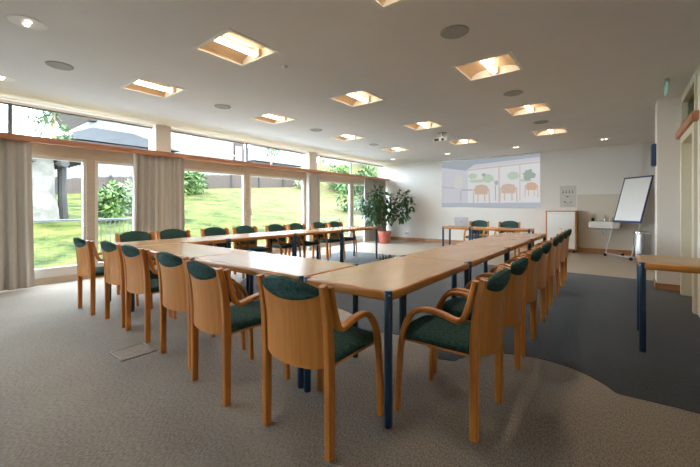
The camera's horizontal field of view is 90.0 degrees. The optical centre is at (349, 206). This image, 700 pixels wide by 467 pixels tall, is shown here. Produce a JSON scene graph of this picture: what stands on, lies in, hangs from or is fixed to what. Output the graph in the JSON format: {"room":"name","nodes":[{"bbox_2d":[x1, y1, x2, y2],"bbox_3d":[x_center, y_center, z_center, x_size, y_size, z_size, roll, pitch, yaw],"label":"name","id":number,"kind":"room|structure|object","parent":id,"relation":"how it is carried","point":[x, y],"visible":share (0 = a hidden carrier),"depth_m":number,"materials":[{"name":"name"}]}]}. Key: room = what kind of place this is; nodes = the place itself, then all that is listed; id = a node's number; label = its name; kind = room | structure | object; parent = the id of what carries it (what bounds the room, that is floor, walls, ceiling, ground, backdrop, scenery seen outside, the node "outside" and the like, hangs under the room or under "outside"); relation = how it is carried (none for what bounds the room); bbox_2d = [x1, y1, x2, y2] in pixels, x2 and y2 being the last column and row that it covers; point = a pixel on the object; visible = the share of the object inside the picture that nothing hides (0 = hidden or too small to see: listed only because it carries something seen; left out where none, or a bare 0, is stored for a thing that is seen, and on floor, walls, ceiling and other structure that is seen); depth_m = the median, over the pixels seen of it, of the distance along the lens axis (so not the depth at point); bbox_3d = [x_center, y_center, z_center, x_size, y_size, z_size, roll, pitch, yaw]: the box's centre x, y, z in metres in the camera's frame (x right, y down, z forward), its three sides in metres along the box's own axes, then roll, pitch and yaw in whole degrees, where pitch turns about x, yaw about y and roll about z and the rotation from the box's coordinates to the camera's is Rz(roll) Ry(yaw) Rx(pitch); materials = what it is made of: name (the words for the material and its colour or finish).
{"room":"conference room","nodes":[
{"label":"conference room","id":0,"kind":"room"},
{"bbox_2d":[149,124,316,249],"bbox_3d":[-3.772,-0.180,6.705,0.310,2.760,8.810,0,0,38],"label":"wall","id":1,"kind":"structure","parent":0,"point":[160,135],"depth_m":6.78,"materials":[{"name":"beige paint"}]},
{"bbox_2d":[0,99,152,285],"bbox_3d":[-5.034,-0.176,5.064,0.135,2.752,4.110,0,0,38],"label":"window","id":2,"kind":"structure","parent":1,"relation":"in","point":[90,159],"depth_m":5.83,"materials":[{"name":"brown wood"}]},
{"bbox_2d":[0,97,383,165],"bbox_3d":[-3.368,-1.556,7.119,0.180,0.007,15.100,0,0,38],"label":"trim","id":3,"kind":"structure","parent":1,"relation":"attached to","point":[2,98],"depth_m":6.43,"materials":[{"name":"white paint"}]},
{"bbox_2d":[0,132,389,180],"bbox_3d":[-3.176,-0.990,6.951,0.050,0.090,15.070,0,0,38],"label":"trim","id":4,"kind":"structure","parent":1,"relation":"attached to","point":[3,135],"depth_m":6.37,"materials":[{"name":"brown wood"}]},
{"bbox_2d":[171,129,305,253],"bbox_3d":[-2.430,-0.176,8.410,0.135,2.752,3.810,0,0,38],"label":"window","id":5,"kind":"structure","parent":1,"relation":"in","point":[246,172],"depth_m":8.34,"materials":[{"name":"brown wood"}]},
{"bbox_2d":[317,154,382,247],"bbox_3d":[0.082,-0.176,11.638,0.135,2.752,3.710,0,0,38],"label":"window","id":6,"kind":"structure","parent":1,"relation":"in","point":[351,181],"depth_m":11.53,"materials":[{"name":"brown wood"}]},
{"bbox_2d":[0,0,699,164],"bbox_3d":[0.372,-1.710,4.304,9.900,0.300,15.450,0,0,38],"label":"ceiling","id":7,"kind":"structure","parent":0,"point":[602,67],"depth_m":3.86,"materials":[{"name":"paint"}]},
{"bbox_2d":[0,74,15,81],"bbox_3d":[-4.196,-1.550,4.215,0.260,0.020,0.260,0,0,38],"label":"recessed light","id":8,"kind":"object","parent":7,"relation":"in","point":[2,77],"visible":1,"depth_m":4.24,"materials":[{"name":"white paint"}]},
{"bbox_2d":[6,14,47,30],"bbox_3d":[-2.728,-1.550,2.959,0.260,0.020,0.260,0,0,38],"label":"recessed light","id":9,"kind":"object","parent":7,"relation":"in","point":[23,21],"visible":1,"depth_m":2.94,"materials":[{"name":"white paint"}]},
{"bbox_2d":[45,61,73,69],"bbox_3d":[-3.196,-1.554,3.856,0.248,0.012,0.248,0,0,38],"label":"ceiling speaker","id":10,"kind":"object","parent":7,"relation":"attached to","point":[54,64],"visible":1,"depth_m":3.83},
{"bbox_2d":[120,77,186,98],"bbox_3d":[-2.584,-1.627,4.609,0.624,0.146,0.584,0,0,38],"label":"ceiling light","id":11,"kind":"object","parent":7,"relation":"attached to","point":[140,84],"visible":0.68,"depth_m":4.71,"materials":[{"name":"white paint"}]},
{"bbox_2d":[214,104,230,108],"bbox_3d":[-1.974,-1.554,5.426,0.248,0.012,0.248,0,0,38],"label":"ceiling speaker","id":12,"kind":"object","parent":7,"relation":"attached to","point":[220,106],"visible":1,"depth_m":5.39},
{"bbox_2d":[192,28,279,66],"bbox_3d":[-1.124,-1.627,3.473,0.624,0.146,0.584,0,0,38],"label":"ceiling light","id":13,"kind":"object","parent":7,"relation":"attached to","point":[231,46],"visible":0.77,"depth_m":3.56,"materials":[{"name":"white paint"}]},
{"bbox_2d":[249,112,297,124],"bbox_3d":[-1.356,-1.627,6.187,0.624,0.146,0.584,0,0,38],"label":"ceiling light","id":14,"kind":"object","parent":7,"relation":"attached to","point":[272,118],"visible":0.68,"depth_m":6.31,"materials":[{"name":"white paint"}]},
{"bbox_2d":[329,134,364,140],"bbox_3d":[-0.060,-1.627,7.852,0.624,0.146,0.584,0,0,38],"label":"ceiling light","id":15,"kind":"object","parent":7,"relation":"attached to","point":[346,137],"visible":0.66,"depth_m":8.01,"materials":[{"name":"white paint"}]},
{"bbox_2d":[328,89,385,107],"bbox_3d":[0.104,-1.627,5.051,0.624,0.146,0.584,0,0,38],"label":"ceiling light","id":16,"kind":"object","parent":7,"relation":"attached to","point":[361,97],"visible":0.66,"depth_m":5.18,"materials":[{"name":"white paint"}]},
{"bbox_2d":[369,0,406,9],"bbox_3d":[0.320,-1.627,2.349,0.624,0.146,0.584,0,0,38],"label":"ceiling light","id":17,"kind":"object","parent":7,"relation":"attached to","point":[381,4],"visible":1,"depth_m":2.69,"materials":[{"name":"white paint"}]},
{"bbox_2d":[380,147,408,151],"bbox_3d":[1.242,-1.627,9.525,0.624,0.146,0.584,0,0,38],"label":"ceiling light","id":18,"kind":"object","parent":7,"relation":"attached to","point":[397,149],"visible":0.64,"depth_m":9.67,"materials":[{"name":"white paint"}]},
{"bbox_2d":[401,120,443,130],"bbox_3d":[1.400,-1.627,6.716,0.624,0.146,0.584,0,0,38],"label":"ceiling light","id":19,"kind":"object","parent":7,"relation":"attached to","point":[430,124],"visible":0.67,"depth_m":6.87,"materials":[{"name":"white paint"}]},
{"bbox_2d":[433,132,450,143],"bbox_3d":[1.949,-1.461,7.390,0.300,0.198,0.272,0,0,34],"label":"projector","id":20,"kind":"object","parent":7,"relation":"attached to","point":[438,140],"visible":1,"depth_m":7.32,"materials":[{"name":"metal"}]},
{"bbox_2d":[440,25,468,38],"bbox_3d":[0.930,-1.554,3.116,0.248,0.012,0.248,0,0,38],"label":"ceiling speaker","id":21,"kind":"object","parent":7,"relation":"attached to","point":[453,31],"visible":1,"depth_m":3.09},
{"bbox_2d":[450,138,479,144],"bbox_3d":[2.702,-1.627,8.389,0.624,0.146,0.584,0,0,38],"label":"ceiling light","id":22,"kind":"object","parent":7,"relation":"attached to","point":[464,141],"visible":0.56,"depth_m":8.55,"materials":[{"name":"white paint"}]},
{"bbox_2d":[451,51,523,81],"bbox_3d":[1.548,-1.627,3.927,0.624,0.146,0.584,0,0,38],"label":"ceiling light","id":23,"kind":"object","parent":7,"relation":"attached to","point":[504,63],"visible":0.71,"depth_m":4.03,"materials":[{"name":"white paint"}]},
{"bbox_2d":[503,90,522,95],"bbox_3d":[2.232,-1.554,4.789,0.248,0.012,0.248,0,0,38],"label":"ceiling speaker","id":24,"kind":"object","parent":7,"relation":"attached to","point":[513,92],"visible":1,"depth_m":4.77},
{"bbox_2d":[503,101,552,115],"bbox_3d":[2.844,-1.627,5.592,0.624,0.146,0.584,0,0,38],"label":"ceiling light","id":25,"kind":"object","parent":7,"relation":"attached to","point":[542,106],"visible":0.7,"depth_m":5.73,"materials":[{"name":"white paint"}]},
{"bbox_2d":[530,127,568,135],"bbox_3d":[4.146,-1.627,7.265,0.624,0.146,0.584,0,0,38],"label":"ceiling light","id":26,"kind":"object","parent":7,"relation":"attached to","point":[556,130],"visible":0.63,"depth_m":7.41,"materials":[{"name":"white paint"}]},
{"bbox_2d":[0,240,699,466],"bbox_3d":[0.391,1.230,4.289,9.850,0.060,15.450,0,0,38],"label":"floor","id":27,"kind":"structure","parent":0,"point":[66,401],"depth_m":2.09,"materials":[{"name":"beige carpet"}]},
{"bbox_2d":[73,237,138,315],"bbox_3d":[-2.922,0.771,4.172,0.507,0.859,0.580,0,0,38],"label":"armchair","id":28,"kind":"object","parent":27,"relation":"on","point":[84,249],"visible":0.77,"depth_m":3.90,"materials":[{"name":"brown wood"}]},
{"bbox_2d":[108,342,157,361],"bbox_3d":[-1.798,1.197,2.901,0.270,0.006,0.270,0,0,38],"label":"floor hatch","id":29,"kind":"object","parent":27,"relation":"on","point":[140,349],"visible":1,"depth_m":2.90,"materials":[{"name":"metal"}]},
{"bbox_2d":[100,241,171,327],"bbox_3d":[-2.321,0.771,3.774,0.507,0.859,0.580,0,0,38],"label":"armchair","id":30,"kind":"object","parent":27,"relation":"on","point":[113,262],"visible":0.55,"depth_m":3.52,"materials":[{"name":"brown wood"}]},
{"bbox_2d":[115,231,156,294],"bbox_3d":[-2.894,0.771,4.873,0.580,0.859,0.507,0,0,36],"label":"armchair","id":31,"kind":"object","parent":27,"relation":"on","point":[129,236],"visible":0.23,"depth_m":4.99,"materials":[{"name":"green fabric"}]},
{"bbox_2d":[120,244,176,342],"bbox_3d":[-1.867,0.771,3.408,0.507,0.859,0.580,0,0,39],"label":"armchair","id":32,"kind":"object","parent":27,"relation":"on","point":[137,262],"visible":0.65,"depth_m":3.14,"materials":[{"name":"brown wood"}]},
{"bbox_2d":[110,236,227,300],"bbox_3d":[-2.424,0.828,4.750,0.700,0.744,1.300,0,0,38],"label":"meeting table","id":33,"kind":"object","parent":27,"relation":"on","point":[202,240],"visible":0.35,"depth_m":4.75,"materials":[{"name":"brown wood"}]},
{"bbox_2d":[155,229,190,239],"bbox_3d":[-2.574,0.771,5.286,0.580,0.859,0.507,0,0,39],"label":"armchair","id":34,"kind":"object","parent":27,"relation":"on","point":[169,233],"visible":0.19,"depth_m":5.43,"materials":[{"name":"green fabric"}]},
{"bbox_2d":[131,242,249,311],"bbox_3d":[-1.785,0.828,3.848,1.400,0.744,0.650,0,0,38],"label":"meeting table","id":35,"kind":"object","parent":27,"relation":"on","point":[183,249],"visible":0.38,"depth_m":3.79,"materials":[{"name":"brown wood"}]},
{"bbox_2d":[154,252,245,369],"bbox_3d":[-1.245,0.771,2.886,0.507,0.859,0.580,0,0,38],"label":"armchair","id":36,"kind":"object","parent":27,"relation":"on","point":[172,274],"visible":0.61,"depth_m":2.66,"materials":[{"name":"brown wood"}]},
{"bbox_2d":[200,227,244,278],"bbox_3d":[-2.139,0.771,5.845,0.580,0.859,0.507,0,0,37],"label":"armchair","id":37,"kind":"object","parent":27,"relation":"on","point":[211,231],"visible":0.28,"depth_m":5.97,"materials":[{"name":"brown wood"}]},
{"bbox_2d":[184,260,289,406],"bbox_3d":[-0.788,0.771,2.413,0.507,0.859,0.580,0,0,43],"label":"armchair","id":38,"kind":"object","parent":27,"relation":"on","point":[210,289],"visible":0.87,"depth_m":2.18,"materials":[{"name":"brown wood"}]},
{"bbox_2d":[193,251,357,388],"bbox_3d":[-0.676,0.828,2.984,1.400,0.744,0.650,0,0,38],"label":"meeting table","id":39,"kind":"object","parent":27,"relation":"on","point":[252,263],"visible":0.68,"depth_m":2.80,"materials":[{"name":"brown wood"}]},
{"bbox_2d":[256,273,383,462],"bbox_3d":[-0.168,0.771,1.950,0.507,0.859,0.580,0,0,37],"label":"armchair","id":40,"kind":"object","parent":27,"relation":"on","point":[302,327],"visible":1,"depth_m":1.73,"materials":[{"name":"brown wood"}]},
{"bbox_2d":[354,184,415,243],"bbox_3d":[1.130,0.229,11.486,2.244,1.942,1.018,0,0,-19],"label":"fig tree","id":41,"kind":"object","parent":27,"relation":"on","point":[384,236],"visible":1,"depth_m":11.41,"materials":[{"name":"green plant"}]},
{"bbox_2d":[304,255,469,428],"bbox_3d":[0.346,0.828,2.595,0.660,0.744,1.300,0,0,37],"label":"meeting table","id":42,"kind":"object","parent":27,"relation":"on","point":[387,280],"visible":0.82,"depth_m":2.26,"materials":[{"name":"brown wood"}]},
{"bbox_2d":[394,266,510,442],"bbox_3d":[0.633,0.771,2.092,0.580,0.859,0.507,0,0,38],"label":"armchair","id":43,"kind":"object","parent":27,"relation":"on","point":[482,336],"visible":1,"depth_m":1.91,"materials":[{"name":"brown wood"}]},
{"bbox_2d":[442,226,476,245],"bbox_3d":[2.577,0.828,8.245,0.680,0.744,0.460,0,0,38],"label":"meeting table","id":44,"kind":"object","parent":27,"relation":"on","point":[443,227],"visible":0.59,"depth_m":8.23,"materials":[{"name":"brown wood"}]},
{"bbox_2d":[454,217,470,226],"bbox_3d":[2.665,0.343,8.296,0.320,0.223,0.270,0,0,30],"label":"laptop","id":45,"kind":"object","parent":44,"relation":"on","point":[459,221],"visible":1,"depth_m":8.20,"materials":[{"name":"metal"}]},
{"bbox_2d":[463,220,489,241],"bbox_3d":[3.229,0.771,8.920,0.507,0.859,0.580,0,0,38],"label":"armchair","id":46,"kind":"object","parent":27,"relation":"on","point":[481,223],"visible":0.52,"depth_m":9.02,"materials":[{"name":"green fabric"}]},
{"bbox_2d":[434,256,527,393],"bbox_3d":[0.964,0.771,2.544,0.580,0.859,0.507,0,0,39],"label":"armchair","id":47,"kind":"object","parent":27,"relation":"on","point":[455,307],"visible":0.54,"depth_m":2.39,"materials":[{"name":"brown wood"}]},
{"bbox_2d":[471,226,533,245],"bbox_3d":[3.327,0.828,7.662,1.200,0.744,0.460,0,0,38],"label":"meeting table","id":48,"kind":"object","parent":27,"relation":"on","point":[477,228],"visible":0.66,"depth_m":7.49,"materials":[{"name":"brown wood"}]},
{"bbox_2d":[494,221,520,255],"bbox_3d":[3.817,0.771,8.487,0.507,0.859,0.580,0,0,38],"label":"armchair","id":49,"kind":"object","parent":27,"relation":"on","point":[506,224],"visible":0.34,"depth_m":8.65,"materials":[{"name":"green fabric"}]},
{"bbox_2d":[546,211,577,252],"bbox_3d":[5.658,0.650,9.354,0.690,1.100,0.406,0,0,38],"label":"base cabinet","id":50,"kind":"object","parent":27,"relation":"on","point":[556,221],"visible":0.73,"depth_m":9.19,"materials":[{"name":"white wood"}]},
{"bbox_2d":[603,175,653,260],"bbox_3d":[6.483,0.244,8.177,0.553,1.913,0.793,0,0,-1],"label":"flip chart","id":51,"kind":"object","parent":27,"relation":"on","point":[633,198],"visible":0.93,"depth_m":8.14,"materials":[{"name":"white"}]},
{"bbox_2d":[633,231,651,258],"bbox_3d":[6.769,0.887,8.113,0.340,0.625,0.340,0,0,38],"label":"waste bin","id":52,"kind":"object","parent":27,"relation":"on","point":[643,242],"visible":0.81,"depth_m":7.98,"materials":[{"name":"metal"}]},
{"bbox_2d":[240,251,699,413],"bbox_3d":[1.786,1.198,5.023,8.450,0.004,4.908,0,0,38],"label":"floor","id":53,"kind":"structure","parent":0,"point":[590,329],"depth_m":3.33,"materials":[{"name":"carpet"}]},
{"bbox_2d":[204,232,294,274],"bbox_3d":[-1.624,0.828,5.777,0.700,0.744,1.300,0,0,38],"label":"meeting table","id":54,"kind":"object","parent":53,"relation":"on","point":[261,235],"visible":0.41,"depth_m":5.65,"materials":[{"name":"brown wood"}]},
{"bbox_2d":[232,225,271,273],"bbox_3d":[-1.770,0.771,6.319,0.580,0.859,0.507,0,0,38],"label":"armchair","id":55,"kind":"object","parent":53,"relation":"on","point":[251,245],"visible":0.44,"depth_m":6.36,"materials":[{"name":"brown wood"}]},
{"bbox_2d":[265,224,300,256],"bbox_3d":[-1.326,0.771,6.888,0.580,0.859,0.507,0,0,40],"label":"armchair","id":56,"kind":"object","parent":53,"relation":"on","point":[280,243],"visible":0.48,"depth_m":6.94,"materials":[{"name":"brown wood"}]},
{"bbox_2d":[287,223,320,259],"bbox_3d":[-0.978,0.771,7.336,0.580,0.859,0.507,0,0,37],"label":"armchair","id":57,"kind":"object","parent":53,"relation":"on","point":[293,226],"visible":0.51,"depth_m":7.36,"materials":[{"name":"brown wood"}]},
{"bbox_2d":[270,228,341,261],"bbox_3d":[-0.825,0.828,6.805,0.700,0.744,1.300,0,0,38],"label":"meeting table","id":58,"kind":"object","parent":53,"relation":"on","point":[317,231],"visible":0.58,"depth_m":6.79,"materials":[{"name":"brown wood"}]},
{"bbox_2d":[311,222,339,260],"bbox_3d":[-0.541,0.771,7.897,0.580,0.859,0.507,0,0,38],"label":"armchair","id":59,"kind":"object","parent":53,"relation":"on","point":[323,237],"visible":0.62,"depth_m":7.82,"materials":[{"name":"brown wood"}]},
{"bbox_2d":[328,221,356,258],"bbox_3d":[-0.192,0.771,8.347,0.580,0.859,0.507,0,0,37],"label":"armchair","id":60,"kind":"object","parent":53,"relation":"on","point":[332,223],"visible":0.64,"depth_m":8.35,"materials":[{"name":"brown wood"}]},
{"bbox_2d":[319,226,377,262],"bbox_3d":[-0.025,0.828,7.832,0.700,0.744,1.300,0,0,38],"label":"meeting table","id":61,"kind":"object","parent":53,"relation":"on","point":[346,228],"visible":0.71,"depth_m":7.85,"materials":[{"name":"brown wood"}]},
{"bbox_2d":[403,244,508,318],"bbox_3d":[1.136,0.828,3.629,0.660,0.744,1.300,0,0,37],"label":"meeting table","id":62,"kind":"object","parent":53,"relation":"on","point":[476,255],"visible":0.48,"depth_m":3.46,"materials":[{"name":"brown wood"}]},
{"bbox_2d":[454,237,530,297],"bbox_3d":[1.927,0.828,4.664,0.660,0.744,1.300,0,0,37],"label":"meeting table","id":63,"kind":"object","parent":53,"relation":"on","point":[512,244],"visible":0.44,"depth_m":4.53,"materials":[{"name":"brown wood"}]},
{"bbox_2d":[475,247,542,356],"bbox_3d":[1.378,0.771,3.110,0.580,0.859,0.507,0,0,37],"label":"armchair","id":64,"kind":"object","parent":53,"relation":"on","point":[529,294],"visible":0.56,"depth_m":2.86,"materials":[{"name":"brown wood"}]},
{"bbox_2d":[487,232,545,272],"bbox_3d":[2.717,0.828,5.699,0.660,0.744,1.300,0,0,37],"label":"meeting table","id":65,"kind":"object","parent":53,"relation":"on","point":[533,236],"visible":0.49,"depth_m":5.65,"materials":[{"name":"brown wood"}]},
{"bbox_2d":[493,242,551,334],"bbox_3d":[1.732,0.771,3.594,0.580,0.859,0.507,0,0,38],"label":"armchair","id":66,"kind":"object","parent":53,"relation":"on","point":[542,265],"visible":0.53,"depth_m":3.39,"materials":[{"name":"brown wood"}]},
{"bbox_2d":[510,236,558,314],"bbox_3d":[2.176,0.771,4.202,0.580,0.859,0.507,0,0,35],"label":"armchair","id":67,"kind":"object","parent":53,"relation":"on","point":[550,270],"visible":0.53,"depth_m":3.94,"materials":[{"name":"brown wood"}]},
{"bbox_2d":[512,234,563,295],"bbox_3d":[2.493,0.771,4.636,0.580,0.859,0.507,0,0,38],"label":"armchair","id":68,"kind":"object","parent":53,"relation":"on","point":[561,236],"visible":0.24,"depth_m":4.46,"materials":[{"name":"brown wood"}]},
{"bbox_2d":[527,231,568,286],"bbox_3d":[2.912,0.771,5.209,0.580,0.859,0.507,0,0,39],"label":"armchair","id":69,"kind":"object","parent":53,"relation":"on","point":[566,233],"visible":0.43,"depth_m":5.02,"materials":[{"name":"brown wood"}]},
{"bbox_2d":[536,229,571,284],"bbox_3d":[3.237,0.771,5.654,0.580,0.859,0.507,0,0,38],"label":"armchair","id":70,"kind":"object","parent":53,"relation":"on","point":[569,230],"visible":0.34,"depth_m":5.46,"materials":[{"name":"brown wood"}]},
{"bbox_2d":[636,254,699,352],"bbox_3d":[3.110,0.828,2.762,1.300,0.744,0.680,0,0,38],"label":"meeting table","id":71,"kind":"object","parent":53,"relation":"on","point":[650,262],"visible":1,"depth_m":2.88,"materials":[{"name":"brown wood"}]},
{"bbox_2d":[379,142,654,254],"bbox_3d":[5.044,-0.190,10.267,9.850,2.780,0.200,0,0,38],"label":"wall","id":72,"kind":"structure","parent":0,"point":[603,169],"depth_m":9.90,"materials":[{"name":"white paint"}]},
{"bbox_2d":[442,154,539,208],"bbox_3d":[4.218,-0.728,10.777,2.920,1.543,0.008,0,0,38],"label":"projection screen","id":73,"kind":"object","parent":72,"relation":"attached to","point":[511,181],"visible":1,"depth_m":10.68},
{"bbox_2d":[390,236,632,255],"bbox_3d":[4.163,1.137,10.813,7.490,0.125,0.020,0,0,38],"label":"baseboard","id":74,"kind":"structure","parent":72,"relation":"attached to","point":[585,250],"depth_m":10.07,"materials":[{"name":"brown wood"}]},
{"bbox_2d":[560,186,575,206],"bbox_3d":[5.899,-0.282,9.469,0.380,0.585,0.008,0,0,38],"label":"poster","id":75,"kind":"object","parent":72,"relation":"attached to","point":[567,193],"visible":1,"depth_m":9.47,"materials":[{"name":"paper"}]},
{"bbox_2d":[577,194,641,250],"bbox_3d":[6.590,0.375,8.929,1.335,1.410,0.012,0,0,38],"label":"wall panel","id":76,"kind":"object","parent":72,"relation":"attached to","point":[596,206],"visible":0.57,"depth_m":9.02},
{"bbox_2d":[589,215,620,235],"bbox_3d":[6.426,0.461,8.836,0.650,0.518,0.334,0,0,38],"label":"washbasin","id":77,"kind":"object","parent":76,"relation":"attached to","point":[604,224],"visible":0.96,"depth_m":8.74,"materials":[{"name":"ceramic"}]},
{"bbox_2d":[589,221,620,228],"bbox_3d":[6.426,0.459,8.836,0.650,0.183,0.334,0,0,38],"label":"basin","id":78,"kind":"object","parent":77,"relation":"in","point":[592,224],"depth_m":8.73,"materials":[{"name":"ceramic"}]},
{"bbox_2d":[655,63,699,316],"bbox_3d":[4.992,-0.180,3.972,2.200,2.760,2.000,0,0,38],"label":"wall","id":79,"kind":"structure","parent":0,"point":[667,111],"depth_m":5.04,"materials":[{"name":"beige paint"}]},
{"bbox_2d":[650,144,655,166],"bbox_3d":[4.578,-0.780,5.282,0.063,0.330,0.170,0,0,38],"label":"wall speaker","id":80,"kind":"object","parent":79,"relation":"attached to","point":[653,146],"visible":0.99,"depth_m":5.22,"materials":[{"name":"blue plastic"}]},
{"bbox_2d":[653,278,679,290],"bbox_3d":[4.703,1.155,5.197,0.280,0.090,0.420,0,0,38],"label":"baseboard","id":81,"kind":"structure","parent":79,"relation":"attached to","point":[662,286],"depth_m":5.04,"materials":[{"name":"brown wood"}]},
{"bbox_2d":[676,110,698,139],"bbox_3d":[4.276,-1.008,4.355,0.200,0.095,1.465,0,0,38],"label":"trim","id":82,"kind":"structure","parent":79,"relation":"attached to","point":[693,116],"depth_m":4.08,"materials":[{"name":"brown wood"}]},
{"bbox_2d":[680,121,697,313],"bbox_3d":[4.271,0.122,4.324,0.170,2.155,1.170,0,0,38],"label":"door","id":83,"kind":"structure","parent":79,"relation":"in","point":[689,139],"depth_m":4.69,"materials":[{"name":"beige paint"}]},
{"bbox_2d":[681,74,697,124],"bbox_3d":[4.267,-1.270,4.327,0.140,0.420,1.170,0,0,38],"label":"window","id":84,"kind":"structure","parent":79,"relation":"in","point":[689,101],"depth_m":4.54,"materials":[{"name":"beige paint"}]},
{"label":"outside","id":85,"kind":"structure","parent":0,"visible":0},
{"bbox_3d":[-4.074,1.365,8.239,2.050,0.170,20.000,0,0,38],"label":"terrace","id":86,"kind":"object","parent":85,"visible":0},
{"bbox_2d":[33,218,131,258],"bbox_3d":[-5.304,0.755,6.535,0.042,1.051,3.400,0,0,38],"label":"railing","id":87,"kind":"object","parent":86,"relation":"on","point":[101,219],"visible":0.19,"depth_m":7.00,"materials":[{"name":"grey metal"}]},
{"bbox_2d":[320,217,362,235],"bbox_3d":[-0.391,0.832,12.849,0.036,0.897,3.400,0,0,38],"label":"railing","id":88,"kind":"object","parent":86,"relation":"on","point":[338,217],"visible":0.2,"depth_m":13.04,"materials":[{"name":"grey metal"}]},
{"bbox_3d":[-3.253,-0.975,7.030,0.030,0.021,14.900,0,0,38],"label":"trim","id":89,"kind":"structure","parent":0,"visible":0},
{"bbox_2d":[0,139,34,291],"bbox_3d":[-5.175,0.110,4.559,0.155,2.150,1.617,0,0,38],"label":"curtain","id":90,"kind":"object","parent":89,"relation":"hanging from","point":[16,194],"visible":0.94,"depth_m":5.05,"materials":[{"name":"beige fabric"}]},
{"bbox_2d":[132,153,184,269],"bbox_3d":[-3.585,0.110,6.604,0.141,2.150,0.945,0,0,38],"label":"curtain","id":91,"kind":"object","parent":89,"relation":"hanging from","point":[158,181],"visible":0.62,"depth_m":6.60,"materials":[{"name":"beige fabric"}]},
{"bbox_2d":[308,173,319,249],"bbox_3d":[-1.014,0.110,9.893,0.138,2.150,0.536,0,0,38],"label":"curtain","id":92,"kind":"object","parent":89,"relation":"hanging from","point":[313,178],"visible":0.66,"depth_m":9.86,"materials":[{"name":"beige fabric"}]},
{"bbox_2d":[363,179,385,241],"bbox_3d":[0.892,0.110,12.357,0.149,2.150,1.428,0,0,38],"label":"curtain","id":93,"kind":"object","parent":89,"relation":"hanging from","point":[368,235],"visible":0.41,"depth_m":12.14,"materials":[{"name":"beige fabric"}]},
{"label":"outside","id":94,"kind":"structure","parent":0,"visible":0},
{"bbox_2d":[33,163,378,268],"bbox_3d":[-6.846,-3.809,64.882,73.500,10.259,154.000,0,0,38],"label":"lawn","id":95,"kind":"structure","parent":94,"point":[54,246],"depth_m":17.94,"materials":[{"name":"green plant"}]},
{"bbox_2d":[24,109,76,178],"bbox_3d":[-18.426,-3.829,21.539,1.876,6.256,2.485,0,0,38],"label":"tree","id":96,"kind":"object","parent":95,"relation":"on","point":[45,116],"visible":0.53,"depth_m":21.31,"materials":[{"name":"green plant"}]},
{"bbox_2d":[32,158,81,222],"bbox_3d":[-11.696,-0.772,12.570,2.300,3.070,3.204,0,0,38],"label":"shelter","id":97,"kind":"object","parent":95,"relation":"on","point":[48,204],"visible":0.4,"depth_m":12.69,"materials":[{"name":"white"}]},
{"bbox_2d":[55,175,132,193],"bbox_3d":[-16.208,-1.311,21.420,0.132,1.869,10.890,0,0,38],"label":"fence","id":98,"kind":"object","parent":95,"relation":"on","point":[75,184],"visible":0.14,"depth_m":22.00,"materials":[{"name":"black"}]},
{"bbox_2d":[98,179,132,221],"bbox_3d":[-9.325,-0.217,13.655,1.591,1.709,1.379,0,0,13],"label":"bush","id":99,"kind":"object","parent":95,"relation":"on","point":[104,206],"visible":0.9,"depth_m":13.42,"materials":[{"name":"green plant"}]},
{"bbox_2d":[58,127,179,191],"bbox_3d":[-19.665,-3.175,29.115,5.200,6.350,8.600,0,0,38],"label":"outbuilding","id":100,"kind":"structure","parent":95,"relation":"on","point":[91,135],"depth_m":27.41,"materials":[{"name":"grey tile"}]},
{"bbox_2d":[110,180,132,213],"bbox_3d":[-9.812,-0.410,15.384,1.586,1.652,1.426,0,0,4],"label":"bush","id":101,"kind":"object","parent":95,"relation":"on","point":[128,184],"visible":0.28,"depth_m":15.05,"materials":[{"name":"green plant"}]},
{"bbox_2d":[55,113,232,175],"bbox_3d":[-22.306,-7.800,39.153,8.700,14.000,16.200,0,0,38],"label":"house","id":102,"kind":"structure","parent":95,"relation":"on","point":[186,144],"depth_m":38.05,"materials":[{"name":"grey"}]},
{"bbox_2d":[184,171,208,195],"bbox_3d":[-11.011,-1.633,23.753,2.619,2.348,2.949,0,0,-18],"label":"bush","id":103,"kind":"object","parent":95,"relation":"on","point":[197,180],"visible":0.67,"depth_m":23.46,"materials":[{"name":"green plant"}]},
{"bbox_2d":[233,143,243,175],"bbox_3d":[-16.376,-6.550,46.449,5.100,10.500,2.000,0,0,38],"label":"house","id":104,"kind":"structure","parent":95,"relation":"on","point":[238,149],"depth_m":44.94,"materials":[{"name":"white"}]},
{"bbox_2d":[185,173,300,188],"bbox_3d":[-8.298,-2.616,31.992,0.132,2.623,14.697,0,0,36],"label":"fence","id":105,"kind":"object","parent":95,"relation":"on","point":[215,181],"visible":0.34,"depth_m":30.27,"materials":[{"name":"black"}]},
{"bbox_2d":[262,148,284,164],"bbox_3d":[-12.718,-10.563,57.054,7.016,9.325,8.412,0,0,-19],"label":"tree","id":106,"kind":"object","parent":95,"relation":"on","point":[272,150],"visible":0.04,"depth_m":56.76,"materials":[{"name":"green plant"}]},
{"bbox_2d":[244,146,318,166],"bbox_3d":[-15.594,-7.100,67.888,14.000,8.600,18.000,0,0,38],"label":"house","id":107,"kind":"structure","parent":95,"relation":"on","point":[255,154],"depth_m":63.27,"materials":[{"name":"grey"}]},
{"bbox_2d":[319,157,353,165],"bbox_3d":[0.985,-11.050,77.795,12.000,10.500,14.000,0,0,38],"label":"house","id":108,"kind":"structure","parent":95,"relation":"on","point":[328,161],"depth_m":73.83,"materials":[{"name":"white"}]},
{"bbox_2d":[326,163,354,192],"bbox_3d":[-0.977,-2.701,34.263,3.287,3.275,4.005,0,0,-10],"label":"bush","id":109,"kind":"object","parent":95,"relation":"on","point":[333,185],"visible":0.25,"depth_m":33.88,"materials":[{"name":"green plant"}]},
{"bbox_2d":[334,165,378,211],"bbox_3d":[0.776,-1.195,24.026,3.488,3.298,3.276,0,0,38],"label":"bush","id":110,"kind":"object","parent":95,"relation":"on","point":[370,173],"visible":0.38,"depth_m":23.79,"materials":[{"name":"green plant"}]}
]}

